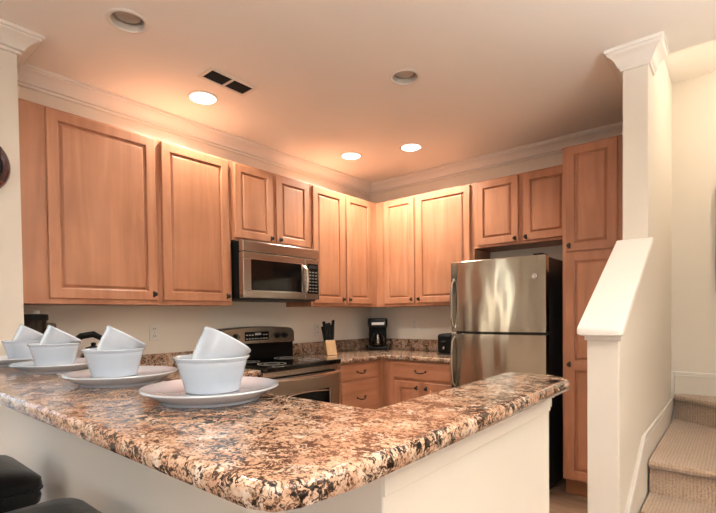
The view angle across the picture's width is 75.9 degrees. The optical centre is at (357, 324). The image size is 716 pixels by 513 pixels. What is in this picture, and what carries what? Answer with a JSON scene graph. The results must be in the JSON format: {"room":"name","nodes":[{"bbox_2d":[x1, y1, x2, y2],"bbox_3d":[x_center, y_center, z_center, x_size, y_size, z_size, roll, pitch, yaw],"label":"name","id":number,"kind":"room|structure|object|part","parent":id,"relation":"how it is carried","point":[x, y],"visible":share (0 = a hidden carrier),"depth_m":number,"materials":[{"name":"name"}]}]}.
{"room":"kitchen","nodes":[
{"label":"kitchen","id":0,"kind":"room"},
{"bbox_2d":[0,49,23,354],"bbox_3d":[-3.413,-0.190,0.637,0.480,3.016,4.798,0,2,40],"label":"wall","id":1,"kind":"structure","parent":0,"point":[11,267],"depth_m":2.29,"materials":[{"name":"beige paint"}]},
{"bbox_2d":[0,146,10,187],"bbox_3d":[-1.809,-0.768,2.159,0.034,0.298,0.298,0,2,40],"label":"wall clock","id":2,"kind":"object","parent":1,"relation":"attached to","point":[5,167],"visible":1,"depth_m":2.24,"materials":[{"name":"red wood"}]},
{"bbox_2d":[0,19,622,194],"bbox_3d":[-1.396,-1.383,1.168,2.654,0.097,7.990,0,2,40],"label":"trim","id":3,"kind":"structure","parent":1,"relation":"attached to","point":[20,41],"depth_m":3.52,"materials":[{"name":"white paint"}]},
{"bbox_2d":[18,85,370,357],"bbox_3d":[-0.917,-0.285,3.918,0.120,3.016,3.442,0,2,40],"label":"wall","id":4,"kind":"structure","parent":0,"point":[180,327],"depth_m":3.38,"materials":[{"name":"beige paint"}]},
{"bbox_2d":[18,98,159,305],"bbox_3d":[-1.595,-0.640,2.710,0.376,1.046,0.730,0,2,40],"label":"upper cabinet","id":5,"kind":"object","parent":4,"relation":"attached to","point":[89,188],"visible":0.93,"depth_m":2.57,"materials":[{"name":"brown wood"}]},
{"bbox_2d":[149,324,158,340],"bbox_3d":[-1.420,0.057,3.214,0.009,0.116,0.072,0,2,40],"label":"wall outlet","id":6,"kind":"object","parent":4,"relation":"attached to","point":[153,328],"visible":1,"depth_m":3.21,"materials":[{"name":"white plastic"}]},
{"bbox_2d":[139,351,193,367],"bbox_3d":[-1.545,0.266,3.056,0.019,0.111,1.244,0,2,40],"label":"backsplash","id":7,"kind":"structure","parent":4,"relation":"attached to","point":[160,359],"depth_m":3.24,"materials":[{"name":"stone"}]},
{"bbox_2d":[145,139,231,305],"bbox_3d":[-1.190,-0.654,3.198,0.376,1.046,0.537,0,2,40],"label":"upper cabinet","id":8,"kind":"object","parent":4,"relation":"attached to","point":[194,223],"visible":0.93,"depth_m":3.07,"materials":[{"name":"brown wood"}]},
{"bbox_2d":[229,160,309,248],"bbox_3d":[-0.764,-0.907,3.708,0.376,0.570,0.800,0,2,40],"label":"upper cabinet","id":9,"kind":"object","parent":4,"relation":"attached to","point":[266,207],"visible":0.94,"depth_m":3.56,"materials":[{"name":"brown wood"}]},
{"bbox_3d":[-0.777,-0.906,3.462,0.020,0.537,0.352,0,2,40],"label":"door","id":10,"kind":"part","parent":9,"relation":"part of","materials":[{"name":"brown wood"}]},
{"bbox_2d":[231,240,318,302],"bbox_3d":[-0.719,-0.399,3.667,0.504,0.426,0.762,0,2,40],"label":"microwave","id":11,"kind":"object","parent":9,"relation":"attached to","point":[260,271],"visible":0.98,"depth_m":3.46,"materials":[{"name":"silver metal"}]},
{"bbox_3d":[-0.632,-0.360,3.490,0.052,0.328,0.600,0,2,40],"label":"door","id":12,"kind":"part","parent":11,"relation":"part of","materials":[{"name":"silver metal"}]},
{"bbox_3d":[-0.582,-0.570,3.548,0.052,0.079,0.760,0,2,40],"label":"panel","id":13,"kind":"part","parent":11,"relation":"part of","materials":[{"name":"silver metal"}]},
{"bbox_3d":[-0.406,-0.357,3.690,0.052,0.233,0.023,0,2,40],"label":"handle","id":14,"kind":"part","parent":11,"relation":"part of","materials":[{"name":"silver metal"}]},
{"bbox_3d":[-0.388,-0.369,3.783,0.052,0.328,0.159,0,2,40],"label":"control panel","id":15,"kind":"part","parent":11,"relation":"part of","materials":[{"name":"silver metal"}]},
{"bbox_3d":[-0.525,-0.915,3.766,0.020,0.537,0.354,0,2,40],"label":"door","id":16,"kind":"part","parent":9,"relation":"part of","materials":[{"name":"brown wood"}]},
{"bbox_2d":[315,324,319,335],"bbox_3d":[-0.386,0.051,4.457,0.009,0.116,0.072,0,2,40],"label":"wall outlet","id":17,"kind":"object","parent":4,"relation":"attached to","point":[317,326],"visible":1,"depth_m":4.45,"materials":[{"name":"white plastic"}]},
{"bbox_2d":[286,184,381,307],"bbox_3d":[-0.106,-0.693,4.500,0.376,1.046,1.249,0,2,40],"label":"upper cabinet","id":18,"kind":"object","parent":4,"relation":"attached to","point":[342,226],"visible":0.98,"depth_m":4.22,"materials":[{"name":"brown wood"}]},
{"bbox_3d":[-0.253,-0.691,4.093,0.020,1.005,0.393,0,2,40],"label":"door","id":19,"kind":"part","parent":18,"relation":"part of","materials":[{"name":"brown wood"}]},
{"bbox_3d":[0.018,-0.700,4.419,0.020,1.005,0.370,0,2,40],"label":"door","id":20,"kind":"part","parent":18,"relation":"part of","materials":[{"name":"brown wood"}]},
{"bbox_2d":[0,404,548,512],"bbox_3d":[-0.620,0.730,1.762,2.381,1.067,0.784,0,2,40],"label":"wall","id":21,"kind":"structure","parent":0,"point":[509,473],"depth_m":1.14,"materials":[{"name":"beige paint"}]},
{"bbox_2d":[0,366,569,512],"bbox_3d":[-0.642,0.179,1.700,2.420,0.035,1.152,0,2,40],"label":"countertop","id":22,"kind":"structure","parent":21,"relation":"on","point":[272,453],"depth_m":0.78,"materials":[{"name":"stone"}]},
{"bbox_2d":[0,355,32,365],"bbox_3d":[-1.404,0.150,1.944,0.305,0.032,0.305,0,2,40],"label":"dinner plate","id":23,"kind":"object","parent":22,"relation":"on","point":[4,361],"visible":0.29,"depth_m":1.82,"materials":[{"name":"grey ceramic"}]},
{"bbox_2d":[1,340,39,358],"bbox_3d":[-1.409,0.105,1.953,0.169,0.078,0.169,0,2,40],"label":"bowl","id":24,"kind":"object","parent":23,"relation":"on","point":[13,349],"visible":0.56,"depth_m":1.89,"materials":[{"name":"grey ceramic"}]},
{"bbox_2d":[12,324,42,340],"bbox_3d":[-1.392,0.065,1.956,0.136,0.133,0.119,-1,1,-19],"label":"cup","id":25,"kind":"object","parent":24,"relation":"in","point":[23,333],"visible":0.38,"depth_m":1.91,"materials":[{"name":"grey ceramic"}]},
{"bbox_2d":[9,358,88,373],"bbox_3d":[-1.078,0.151,1.672,0.305,0.032,0.305,0,2,40],"label":"dinner plate","id":26,"kind":"object","parent":22,"relation":"on","point":[28,367],"visible":0.62,"depth_m":1.56,"materials":[{"name":"grey ceramic"}]},
{"bbox_2d":[26,342,80,365],"bbox_3d":[-1.108,0.107,1.683,0.169,0.078,0.169,0,2,40],"label":"bowl","id":27,"kind":"object","parent":26,"relation":"on","point":[42,354],"visible":0.91,"depth_m":1.62,"materials":[{"name":"grey ceramic"}]},
{"bbox_2d":[39,325,80,343],"bbox_3d":[-1.090,0.067,1.686,0.136,0.133,0.119,-1,1,-19],"label":"cup","id":28,"kind":"object","parent":27,"relation":"in","point":[52,335],"visible":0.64,"depth_m":1.64,"materials":[{"name":"grey ceramic"}]},
{"bbox_2d":[60,366,177,387],"bbox_3d":[-0.689,0.153,1.347,0.305,0.032,0.305,0,2,40],"label":"dinner plate","id":29,"kind":"object","parent":22,"relation":"on","point":[145,375],"visible":0.87,"depth_m":1.26,"materials":[{"name":"grey ceramic"}]},
{"bbox_2d":[81,347,144,377],"bbox_3d":[-0.715,0.110,1.353,0.169,0.078,0.169,0,2,40],"label":"bowl","id":30,"kind":"object","parent":29,"relation":"on","point":[126,362],"visible":0.93,"depth_m":1.29,"materials":[{"name":"grey ceramic"}]},
{"bbox_2d":[96,325,145,349],"bbox_3d":[-0.698,0.069,1.357,0.136,0.133,0.119,-1,1,-19],"label":"cup","id":31,"kind":"object","parent":30,"relation":"in","point":[112,338],"visible":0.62,"depth_m":1.31,"materials":[{"name":"grey ceramic"}]},
{"bbox_2d":[138,376,278,407],"bbox_3d":[-0.335,0.155,1.056,0.305,0.032,0.305,0,2,40],"label":"dinner plate","id":32,"kind":"object","parent":22,"relation":"on","point":[172,393],"visible":0.8,"depth_m":0.98,"materials":[{"name":"grey ceramic"}]},
{"bbox_2d":[173,354,249,393],"bbox_3d":[-0.332,0.111,1.056,0.169,0.078,0.169,0,2,40],"label":"bowl","id":33,"kind":"object","parent":32,"relation":"on","point":[221,375],"visible":0.93,"depth_m":1.00,"materials":[{"name":"grey ceramic"}]},
{"bbox_2d":[191,326,250,358],"bbox_3d":[-0.315,0.070,1.059,0.136,0.133,0.119,-1,1,-19],"label":"cup","id":34,"kind":"object","parent":33,"relation":"in","point":[212,343],"visible":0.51,"depth_m":1.01,"materials":[{"name":"grey ceramic"}]},
{"bbox_2d":[383,397,553,496],"bbox_3d":[0.253,0.226,1.027,0.127,0.048,0.796,0,2,40],"label":"trim","id":35,"kind":"structure","parent":21,"relation":"attached to","point":[394,481],"depth_m":0.85,"materials":[{"name":"beige paint"}]},
{"bbox_2d":[0,0,715,182],"bbox_3d":[-0.421,-1.427,0.349,5.440,0.001,8.240,0,2,40],"label":"ceiling","id":36,"kind":"structure","parent":0,"point":[497,75],"depth_m":2.58,"materials":[{"name":"white paint"}]},
{"bbox_2d":[105,8,149,33],"bbox_3d":[-1.101,-1.504,2.204,0.194,0.108,0.194,0,2,40],"label":"recessed light","id":37,"kind":"object","parent":36,"relation":"in","point":[123,19],"visible":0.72,"depth_m":2.22,"materials":[{"name":"white paint"}]},
{"bbox_2d":[187,90,218,104],"bbox_3d":[-1.002,-1.521,2.981,0.194,0.108,0.194,0,2,40],"label":"recessed light","id":38,"kind":"object","parent":36,"relation":"in","point":[197,96],"visible":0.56,"depth_m":3.04,"materials":[{"name":"white glass"}]},
{"bbox_2d":[197,67,257,96],"bbox_3d":[-0.783,-1.468,2.788,0.150,0.007,0.330,0,2,40],"label":"ceiling vent","id":39,"kind":"object","parent":36,"relation":"in","point":[212,75],"visible":1,"depth_m":2.78,"materials":[{"name":"black metal"}]},
{"bbox_2d":[340,152,361,159],"bbox_3d":[-0.056,-1.554,4.097,0.194,0.108,0.194,0,2,40],"label":"recessed light","id":40,"kind":"object","parent":36,"relation":"in","point":[347,155],"visible":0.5,"depth_m":4.16,"materials":[{"name":"white glass"}]},
{"bbox_2d":[389,68,420,85],"bbox_3d":[0.286,-1.531,2.753,0.194,0.108,0.194,0,2,40],"label":"recessed light","id":41,"kind":"object","parent":36,"relation":"in","point":[402,77],"visible":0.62,"depth_m":2.78,"materials":[{"name":"white paint"}]},
{"bbox_2d":[400,143,421,151],"bbox_3d":[0.457,-1.556,3.906,0.194,0.108,0.194,0,2,40],"label":"recessed light","id":42,"kind":"object","parent":36,"relation":"in","point":[409,147],"visible":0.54,"depth_m":3.97,"materials":[{"name":"white glass"}]},
{"bbox_2d":[370,71,715,422],"bbox_3d":[2.223,-0.312,3.439,5.320,3.016,0.160,0,2,40],"label":"wall","id":43,"kind":"structure","parent":0,"point":[693,293],"depth_m":3.24,"materials":[{"name":"beige paint"}]},
{"bbox_2d":[293,338,437,355],"bbox_3d":[0.285,0.221,4.190,1.380,0.111,1.266,0,2,40],"label":"backsplash","id":44,"kind":"structure","parent":43,"relation":"attached to","point":[392,343],"depth_m":4.70,"materials":[{"name":"stone"}]},
{"bbox_2d":[412,319,417,330],"bbox_3d":[0.595,0.006,4.745,0.072,0.116,0.009,0,2,40],"label":"wall outlet","id":45,"kind":"object","parent":43,"relation":"attached to","point":[414,321],"visible":1,"depth_m":4.74,"materials":[{"name":"white plastic"}]},
{"bbox_2d":[376,183,489,306],"bbox_3d":[0.689,-0.701,4.406,1.066,1.046,0.376,0,2,40],"label":"upper cabinet","id":46,"kind":"object","parent":43,"relation":"attached to","point":[419,237],"visible":0.92,"depth_m":4.27,"materials":[{"name":"brown wood"}]},
{"bbox_3d":[0.405,-0.706,4.451,0.347,1.005,0.020,0,2,40],"label":"door","id":47,"kind":"part","parent":46,"relation":"part of","materials":[{"name":"brown wood"}]},
{"bbox_3d":[0.770,-0.704,4.146,0.541,1.005,0.020,0,2,40],"label":"door","id":48,"kind":"part","parent":46,"relation":"part of","materials":[{"name":"brown wood"}]},
{"bbox_2d":[474,165,562,251],"bbox_3d":[1.405,-0.937,3.803,0.803,0.566,0.376,0,2,40],"label":"upper cabinet","id":49,"kind":"object","parent":43,"relation":"attached to","point":[521,210],"visible":0.91,"depth_m":3.70,"materials":[{"name":"brown wood"}]},
{"bbox_3d":[1.162,-0.938,3.814,0.356,0.533,0.020,0,2,40],"label":"door","id":50,"kind":"part","parent":49,"relation":"part of","materials":[{"name":"brown wood"}]},
{"bbox_3d":[1.466,-0.936,3.561,0.356,0.533,0.020,0,2,40],"label":"door","id":51,"kind":"part","parent":49,"relation":"part of","materials":[{"name":"brown wood"}]},
{"bbox_2d":[674,373,715,395],"bbox_3d":[2.624,0.550,3.017,0.896,0.400,0.014,0,2,40],"label":"baseboard","id":52,"kind":"structure","parent":43,"relation":"attached to","point":[682,384],"depth_m":3.22,"materials":[{"name":"beige paint"}]},
{"bbox_2d":[674,371,715,377],"bbox_3d":[2.620,0.353,3.011,0.896,0.030,0.020,0,2,40],"label":"trim","id":53,"kind":"structure","parent":43,"relation":"attached to","point":[674,371],"depth_m":3.22,"materials":[{"name":"white paint"}]},
{"bbox_2d":[549,478,587,512],"bbox_3d":[-0.385,1.339,0.370,5.550,0.100,8.350,0,2,40],"label":"floor","id":54,"kind":"structure","parent":0,"point":[560,501],"depth_m":3.14,"materials":[{"name":"brown wood"}]},
{"bbox_2d":[0,455,42,512],"bbox_3d":[-1.262,0.869,1.424,0.420,0.815,0.420,0,2,40],"label":"bar stool","id":55,"kind":"object","parent":54,"relation":"on","point":[20,486],"visible":0.96,"depth_m":1.41,"materials":[{"name":"black leather"}]},
{"bbox_2d":[5,498,101,512],"bbox_3d":[-0.765,0.872,1.020,0.420,0.815,0.420,0,2,40],"label":"bar stool","id":56,"kind":"object","parent":54,"relation":"on","point":[61,505],"visible":1,"depth_m":1.17,"materials":[{"name":"black leather"}]},
{"bbox_2d":[216,326,340,403],"bbox_3d":[-0.613,0.621,3.611,0.738,1.208,0.759,0,2,40],"label":"range","id":57,"kind":"object","parent":54,"relation":"on","point":[311,378],"visible":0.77,"depth_m":3.59,"materials":[{"name":"silver metal"}]},
{"bbox_3d":[-0.802,0.087,3.753,0.020,0.137,0.754,0,2,40],"label":"control panel","id":58,"kind":"part","parent":57,"relation":"part of","materials":[{"name":"silver metal"}]},
{"bbox_2d":[245,356,340,372],"bbox_3d":[-0.589,0.302,3.581,0.565,0.039,0.759,0,2,40],"label":"cooktop","id":59,"kind":"object","parent":57,"relation":"in","point":[266,364],"depth_m":3.48,"materials":[{"name":"black glass"}]},
{"bbox_3d":[-0.410,0.344,3.435,0.034,0.042,0.758,0,2,40],"label":"control rail","id":60,"kind":"part","parent":57,"relation":"part of","materials":[{"name":"silver metal"}]},
{"bbox_3d":[-0.401,0.661,3.437,0.046,0.573,0.758,0,2,40],"label":"oven door","id":61,"kind":"part","parent":57,"relation":"part of","materials":[{"name":"silver metal"}]},
{"bbox_3d":[-0.361,0.381,3.393,0.074,0.037,0.728,0,2,40],"label":"handle","id":62,"kind":"part","parent":57,"relation":"part of","materials":[{"name":"silver metal"}]},
{"bbox_2d":[337,359,383,408],"bbox_3d":[0.015,0.759,4.429,0.663,0.884,1.271,0,2,40],"label":"base cabinet","id":63,"kind":"object","parent":54,"relation":"on","point":[360,383],"visible":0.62,"depth_m":4.00,"materials":[{"name":"brown wood"}]},
{"bbox_3d":[0.027,0.635,3.992,0.020,0.292,0.492,0,2,40],"label":"drawer","id":64,"kind":"part","parent":63,"relation":"part of","materials":[{"name":"brown wood"}]},
{"bbox_3d":[0.024,0.406,3.987,0.020,0.134,0.492,0,2,40],"label":"drawer","id":65,"kind":"part","parent":63,"relation":"part of","materials":[{"name":"brown wood"}]},
{"bbox_2d":[293,338,450,364],"bbox_3d":[0.285,0.241,4.191,1.380,0.151,1.266,0,2,40],"label":"countertop","id":66,"kind":"structure","parent":63,"relation":"on","point":[350,350],"depth_m":4.41,"materials":[{"name":"stone"}]},
{"bbox_2d":[323,340,336,354],"bbox_3d":[-0.253,0.215,4.256,0.096,0.133,0.128,-1,1,-22],"label":"knife block","id":67,"kind":"object","parent":66,"relation":"on","point":[329,347],"visible":1,"depth_m":4.22,"materials":[{"name":"brown wood"}]},
{"bbox_2d":[322,321,327,340],"bbox_3d":[-0.298,0.063,4.267,0.028,0.183,0.080,-2,1,-36],"label":"knife","id":68,"kind":"object","parent":67,"relation":"in","point":[323,322],"visible":1,"depth_m":4.26,"materials":[{"name":"black plastic"}]},
{"bbox_2d":[327,323,330,339],"bbox_3d":[-0.262,0.069,4.280,0.027,0.170,0.072,-1,1,-22],"label":"knife","id":69,"kind":"object","parent":67,"relation":"in","point":[328,324],"visible":1,"depth_m":4.27,"materials":[{"name":"black plastic"}]},
{"bbox_2d":[331,320,334,339],"bbox_3d":[-0.228,0.055,4.297,0.032,0.196,0.089,-1,1,3],"label":"knife","id":70,"kind":"object","parent":67,"relation":"in","point":[332,321],"visible":1,"depth_m":4.29,"materials":[{"name":"black plastic"}]},
{"bbox_2d":[368,318,387,349],"bbox_3d":[0.214,0.100,4.786,0.211,0.330,0.256,-1,1,2],"label":"coffee maker","id":71,"kind":"object","parent":66,"relation":"on","point":[377,326],"visible":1,"depth_m":4.71,"materials":[{"name":"black plastic"}]},
{"bbox_3d":[0.218,0.128,4.876,0.184,0.199,0.077,-1,1,2],"label":"water tank","id":72,"kind":"part","parent":71,"relation":"part of","materials":[{"name":"black glass"}]},
{"bbox_2d":[437,333,451,354],"bbox_3d":[0.857,0.175,4.220,0.150,0.188,0.280,0,2,40],"label":"toaster","id":73,"kind":"object","parent":66,"relation":"on","point":[444,339],"visible":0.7,"depth_m":4.12,"materials":[{"name":"black plastic"}]},
{"bbox_2d":[383,359,451,406],"bbox_3d":[0.718,0.755,4.238,0.768,0.884,0.663,0,2,40],"label":"base cabinet","id":74,"kind":"object","parent":54,"relation":"on","point":[403,380],"visible":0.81,"depth_m":4.05,"materials":[{"name":"brown wood"}]},
{"bbox_3d":[0.447,0.793,4.090,0.262,0.573,0.020,0,2,40],"label":"door","id":75,"kind":"part","parent":74,"relation":"part of","materials":[{"name":"brown wood"}]},
{"bbox_3d":[0.554,0.409,3.989,0.577,0.147,0.020,0,2,40],"label":"drawer","id":76,"kind":"part","parent":74,"relation":"part of","materials":[{"name":"brown wood"}]},
{"bbox_3d":[0.683,0.794,3.893,0.252,0.573,0.020,0,2,40],"label":"door","id":77,"kind":"part","parent":74,"relation":"part of","materials":[{"name":"brown wood"}]},
{"bbox_2d":[450,253,562,489],"bbox_3d":[1.247,0.337,3.688,0.730,1.692,0.756,0,2,40],"label":"refrigerator","id":78,"kind":"object","parent":54,"relation":"on","point":[506,314],"visible":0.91,"depth_m":3.40,"materials":[{"name":"silver metal"}]},
{"bbox_3d":[0.753,-0.160,3.625,0.051,0.389,0.017,-2,1,-37],"label":"handle","id":79,"kind":"part","parent":78,"relation":"part of","materials":[{"name":"silver metal"}]},
{"bbox_3d":[0.758,0.294,3.634,0.051,0.399,0.017,-2,1,-37],"label":"handle","id":80,"kind":"part","parent":78,"relation":"part of","materials":[{"name":"silver metal"}]},
{"bbox_3d":[1.048,-0.216,3.446,0.730,0.548,0.083,0,2,40],"label":"freezer door","id":81,"kind":"part","parent":78,"relation":"part of","materials":[{"name":"silver metal"}]},
{"bbox_3d":[1.058,0.586,3.462,0.730,1.028,0.083,0,2,40],"label":"door","id":82,"kind":"part","parent":78,"relation":"part of","materials":[{"name":"silver metal"}]},
{"bbox_2d":[562,134,622,496],"bbox_3d":[1.771,-0.015,3.322,0.375,2.435,0.690,0,2,40],"label":"pantry cabinet","id":83,"kind":"object","parent":54,"relation":"on","point":[592,172],"visible":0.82,"depth_m":3.12,"materials":[{"name":"brown wood"}]},
{"bbox_3d":[1.578,0.290,3.097,0.315,1.558,0.020,0,2,40],"label":"door","id":84,"kind":"part","parent":83,"relation":"part of","materials":[{"name":"brown wood"}]},
{"bbox_3d":[1.565,-0.857,3.074,0.315,0.712,0.020,0,2,40],"label":"door","id":85,"kind":"part","parent":83,"relation":"part of","materials":[{"name":"brown wood"}]},
{"bbox_2d":[640,393,715,512],"bbox_3d":[2.063,0.778,2.335,0.900,0.884,1.742,0,2,40],"label":"staircase","id":86,"kind":"structure","parent":54,"relation":"on","point":[682,467],"depth_m":2.35,"materials":[{"name":"carpet"}]},
{"bbox_3d":[-1.291,0.806,2.861,0.663,0.884,1.245,0,2,40],"label":"base cabinet","id":87,"kind":"object","parent":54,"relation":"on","visible":0},
{"bbox_2d":[139,351,260,378],"bbox_3d":[-1.304,0.287,2.856,0.646,0.151,1.244,0,2,40],"label":"countertop","id":88,"kind":"structure","parent":87,"relation":"on","point":[160,359],"depth_m":3.20,"materials":[{"name":"stone"}]},
{"bbox_2d":[24,310,48,328],"bbox_3d":[-1.744,0.128,2.511,0.151,0.412,0.133,-1,1,-13],"label":"blender","id":89,"kind":"object","parent":88,"relation":"on","point":[35,315],"visible":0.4,"depth_m":2.47,"materials":[{"name":"black plastic"}]},
{"bbox_3d":[-1.755,-0.039,2.506,0.119,0.036,0.119,0,2,40],"label":"lid","id":90,"kind":"part","parent":89,"relation":"part of","materials":[{"name":"black plastic"}]},
{"bbox_2d":[75,331,101,357],"bbox_3d":[-1.528,0.183,2.674,0.183,0.290,0.257,0,1,22],"label":"kettle","id":91,"kind":"object","parent":88,"relation":"on","point":[93,334],"visible":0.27,"depth_m":2.64,"materials":[{"name":"metal"}]},
{"bbox_3d":[-1.562,0.151,2.646,0.209,0.224,0.038,-1,1,-35],"label":"handle","id":92,"kind":"part","parent":91,"relation":"part of","materials":[{"name":"black plastic"}]},
{"bbox_3d":[-1.531,0.126,2.667,0.090,0.048,0.090,-1,1,-35],"label":"lid","id":93,"kind":"part","parent":91,"relation":"part of","materials":[{"name":"black plastic"}]},
{"bbox_2d":[587,59,671,512],"bbox_3d":[1.630,-0.239,2.640,0.121,2.916,1.910,0,2,40],"label":"wall partition","id":94,"kind":"structure","parent":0,"point":[629,379],"depth_m":2.46,"materials":[{"name":"beige paint"}]},
{"bbox_2d":[584,334,623,340],"bbox_3d":[1.260,-0.181,2.196,0.153,0.480,0.784,0,2,40],"label":"trim","id":95,"kind":"structure","parent":94,"relation":"attached to","point":[598,338],"depth_m":1.90,"materials":[{"name":"white paint"}]},
{"bbox_2d":[577,237,652,335],"bbox_3d":[1.245,-0.208,2.183,0.175,0.492,0.823,0,2,40],"label":"trim","id":96,"kind":"structure","parent":94,"relation":"attached to","point":[607,312],"depth_m":2.08,"materials":[{"name":"white paint"}]},
{"bbox_2d":[604,31,668,88],"bbox_3d":[1.837,-1.449,2.882,0.273,0.109,1.214,0,2,40],"label":"trim","id":97,"kind":"structure","parent":94,"relation":"attached to","point":[652,49],"depth_m":2.45,"materials":[{"name":"white paint"}]},
{"bbox_2d":[624,371,673,512],"bbox_3d":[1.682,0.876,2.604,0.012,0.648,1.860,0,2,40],"label":"baseboard","id":98,"kind":"structure","parent":94,"relation":"attached to","point":[641,493],"depth_m":2.33,"materials":[{"name":"beige paint"}]},
{"bbox_2d":[665,40,715,82],"bbox_3d":[2.982,-1.733,2.180,2.554,0.050,1.060,0,2,40],"label":"ceiling","id":99,"kind":"structure","parent":0,"point":[698,60],"depth_m":3.00,"materials":[{"name":"white paint"}]},
{"bbox_2d":[669,37,715,53],"bbox_3d":[2.635,-1.593,1.764,2.554,0.204,0.030,0,2,40],"label":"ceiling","id":100,"kind":"structure","parent":0,"point":[714,38],"depth_m":2.46,"materials":[{"name":"white paint"}]}
]}

